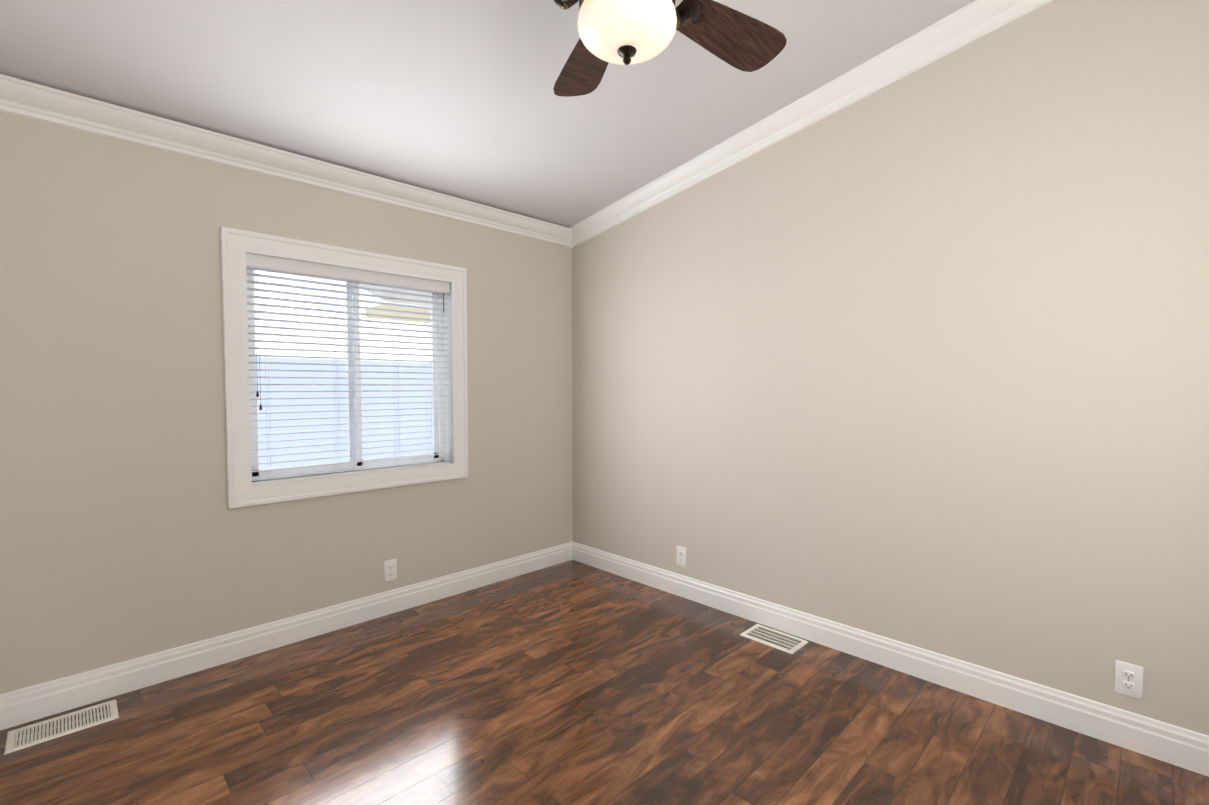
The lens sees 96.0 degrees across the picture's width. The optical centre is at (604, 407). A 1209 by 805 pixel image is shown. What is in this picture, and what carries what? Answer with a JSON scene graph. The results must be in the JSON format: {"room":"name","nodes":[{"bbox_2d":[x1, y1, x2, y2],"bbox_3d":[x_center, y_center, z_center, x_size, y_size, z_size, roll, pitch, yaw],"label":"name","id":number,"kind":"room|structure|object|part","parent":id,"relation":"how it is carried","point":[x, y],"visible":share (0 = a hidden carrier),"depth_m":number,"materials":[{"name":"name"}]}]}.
{"room":"empty bedroom","nodes":[
{"label":"empty bedroom","id":0,"kind":"room"},
{"bbox_2d":[0,112,572,693],"bbox_3d":[-1.386,-0.437,3.038,3.386,3.250,0.160,-2,3,-45],"label":"wall","id":1,"kind":"structure","parent":0,"point":[126,534],"depth_m":2.42,"materials":[{"name":"beige paint"}]},
{"bbox_2d":[0,74,571,247],"bbox_3d":[-1.303,-1.193,2.920,2.880,0.110,0.082,-2,3,-45],"label":"crown molding","id":2,"kind":"structure","parent":1,"relation":"attached to","point":[18,97],"depth_m":2.53,"materials":[{"name":"white wood"}]},
{"bbox_2d":[0,542,571,729],"bbox_3d":[-1.334,1.124,3.026,3.040,0.132,0.016,-2,3,-45],"label":"baseboard","id":3,"kind":"structure","parent":1,"relation":"attached to","point":[21,706],"depth_m":2.61,"materials":[{"name":"white wood"}]},
{"bbox_2d":[220,227,467,508],"bbox_3d":[-1.375,-0.197,3.038,1.272,1.312,0.179,-2,3,-45],"label":"window","id":4,"kind":"structure","parent":1,"relation":"in","point":[282,265],"depth_m":2.92,"materials":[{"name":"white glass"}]},
{"bbox_2d":[263,278,270,473],"bbox_3d":[-1.661,-0.153,2.689,0.002,1.040,0.002,-2,3,-45],"label":"string","id":5,"kind":"object","parent":4,"relation":"hanging from","point":[263,278],"depth_m":2.71,"materials":[{"name":"white fabric"}]},
{"bbox_2d":[331,281,334,446],"bbox_3d":[-1.467,-0.163,2.955,0.012,1.040,0.002,-2,3,-45],"label":"string","id":6,"kind":"object","parent":4,"relation":"hanging from","point":[331,281],"depth_m":2.95,"materials":[{"name":"white fabric"}]},
{"bbox_2d":[333,281,340,473],"bbox_3d":[-1.431,-0.162,2.918,0.012,1.040,0.002,-2,3,-45],"label":"string","id":7,"kind":"object","parent":4,"relation":"hanging from","point":[338,375],"depth_m":2.92,"materials":[{"name":"white fabric"}]},
{"bbox_3d":[-1.417,-0.198,3.081,1.100,1.140,0.058,-2,3,-45],"label":"vinyl window frame","id":8,"kind":"part","parent":4,"relation":"part of","materials":[{"name":"white plastic"}]},
{"bbox_2d":[254,268,443,409],"bbox_3d":[-1.338,-0.342,2.990,1.006,0.686,0.012,-2,3,-45],"label":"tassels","id":9,"kind":"object","parent":4,"relation":"hanging from","point":[257,395],"visible":1,"depth_m":2.65,"materials":[{"name":"grey fabric"}]},
{"bbox_2d":[392,320,394,465],"bbox_3d":[-1.233,-0.172,3.187,0.012,1.040,0.002,-2,3,-45],"label":"string","id":10,"kind":"object","parent":4,"relation":"hanging from","point":[392,320],"depth_m":3.19,"materials":[{"name":"white fabric"}]},
{"bbox_2d":[393,287,399,466],"bbox_3d":[-1.196,-0.171,3.150,0.012,1.040,0.002,-2,3,-45],"label":"string","id":11,"kind":"object","parent":4,"relation":"hanging from","point":[397,287],"depth_m":3.15,"materials":[{"name":"white fabric"}]},
{"bbox_2d":[430,326,431,437],"bbox_3d":[-1.051,-0.177,3.295,0.002,1.040,0.002,-2,3,-45],"label":"string","id":12,"kind":"object","parent":4,"relation":"hanging from","point":[430,326],"depth_m":3.29,"materials":[{"name":"white fabric"}]},
{"bbox_2d":[384,559,396,581],"bbox_3d":[-1.230,0.936,3.127,0.074,0.120,0.009,-2,3,-45],"label":"electrical outlet","id":13,"kind":"object","parent":1,"relation":"attached to","point":[390,569],"visible":1,"depth_m":3.12,"materials":[{"name":"white plastic"}]},
{"bbox_2d":[443,283,452,462],"bbox_3d":[-1.365,-0.196,3.028,1.108,1.148,0.107,-2,3,-45],"label":"liner","id":14,"kind":"object","parent":1,"relation":"attached to","point":[448,440],"visible":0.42,"depth_m":3.41,"materials":[{"name":"white"}]},
{"bbox_2d":[0,0,974,227],"bbox_3d":[0.086,-1.573,1.509,3.386,0.810,4.340,-2,3,-45],"label":"ceiling","id":15,"kind":"structure","parent":0,"point":[460,99],"depth_m":2.29,"materials":[{"name":"grey paint"}]},
{"bbox_2d":[553,0,786,96],"bbox_3d":[0.095,-1.242,1.497,1.207,0.582,1.205,-2,3,-45],"label":"ceiling fan","id":16,"kind":"object","parent":15,"relation":"hanging from","point":[625,32],"visible":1,"depth_m":1.62,"materials":[{"name":"brown wood"}]},
{"bbox_3d":[0.062,-1.048,1.506,0.274,0.118,0.274,-2,3,-45],"label":"lamp shade","id":17,"kind":"part","parent":16,"relation":"part of","materials":[{"name":"white glass"}]},
{"bbox_2d":[0,560,1208,804],"bbox_3d":[0.086,1.294,1.620,3.386,0.100,4.340,-2,3,-45],"label":"floor","id":18,"kind":"structure","parent":0,"point":[572,682],"depth_m":2.08,"materials":[{"name":"brown wood"}]},
{"bbox_2d":[4,700,118,754],"bbox_3d":[-2.081,1.223,2.096,0.305,0.007,0.172,-2,3,-45],"label":"floor vent","id":19,"kind":"object","parent":18,"relation":"in","point":[46,730],"visible":1,"depth_m":2.08,"materials":[{"name":"beige metal"}]},
{"bbox_2d":[740,624,807,653],"bbox_3d":[0.876,1.195,2.818,0.180,0.007,0.292,-2,3,-45],"label":"floor vent","id":20,"kind":"object","parent":18,"relation":"in","point":[785,642],"visible":1,"depth_m":2.81,"materials":[{"name":"beige metal"}]},
{"bbox_2d":[572,0,1208,735],"bbox_3d":[1.287,-0.421,2.634,0.160,3.250,4.180,-2,3,-45],"label":"wall","id":21,"kind":"structure","parent":0,"point":[918,358],"depth_m":2.32,"materials":[{"name":"beige paint"}]},
{"bbox_2d":[677,546,685,566],"bbox_3d":[0.477,0.926,3.383,0.009,0.120,0.074,-2,3,-45],"label":"electrical outlet","id":22,"kind":"object","parent":21,"relation":"attached to","point":[681,556],"visible":1,"depth_m":3.38,"materials":[{"name":"white plastic"}]},
{"bbox_2d":[572,0,1051,247],"bbox_3d":[1.145,-1.499,2.564,0.082,0.749,4.020,-2,3,-45],"label":"crown molding","id":23,"kind":"structure","parent":21,"relation":"attached to","point":[900,60],"depth_m":2.63,"materials":[{"name":"white wood"}]},
{"bbox_2d":[572,542,1208,776],"bbox_3d":[1.168,1.137,2.689,0.016,0.132,4.020,-2,3,-45],"label":"baseboard","id":24,"kind":"structure","parent":21,"relation":"attached to","point":[1184,748],"depth_m":2.35,"materials":[{"name":"white wood"}]},
{"bbox_2d":[1114,660,1143,699],"bbox_3d":[1.889,0.983,1.960,0.009,0.120,0.074,-2,3,-45],"label":"electrical outlet","id":25,"kind":"object","parent":21,"relation":"attached to","point":[1128,681],"visible":1,"depth_m":1.96,"materials":[{"name":"white plastic"}]},
{"label":"outside","id":26,"kind":"structure","parent":0,"visible":0},
{"bbox_3d":[-3.157,1.053,8.386,20.000,0.100,9.800,-2,3,-45],"label":"ground","id":27,"kind":"structure","parent":26,"visible":0},
{"bbox_2d":[256,357,432,468],"bbox_3d":[-1.300,0.320,5.867,17.130,1.560,0.110,-2,3,-45],"label":"fence","id":28,"kind":"object","parent":27,"relation":"on","point":[296,449],"depth_m":4.74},
{"bbox_2d":[287,319,430,361],"bbox_3d":[-1.077,-0.224,11.389,8.750,2.220,4.400,-2,3,-45],"label":"building","id":29,"kind":"structure","parent":27,"relation":"on","point":[319,354],"depth_m":7.11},
{"bbox_2d":[359,285,430,306],"bbox_3d":[0.086,-1.762,10.285,9.570,0.860,2.520,-2,3,-45],"label":"roof","id":30,"kind":"structure","parent":29,"relation":"on","point":[403,296],"depth_m":6.61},
{"bbox_2d":[365,304,430,323],"bbox_3d":[0.748,-1.247,9.651,9.550,0.120,0.620,-2,3,-45],"label":"eave","id":31,"kind":"object","parent":30,"relation":"attached to","point":[397,313],"depth_m":6.34}
]}

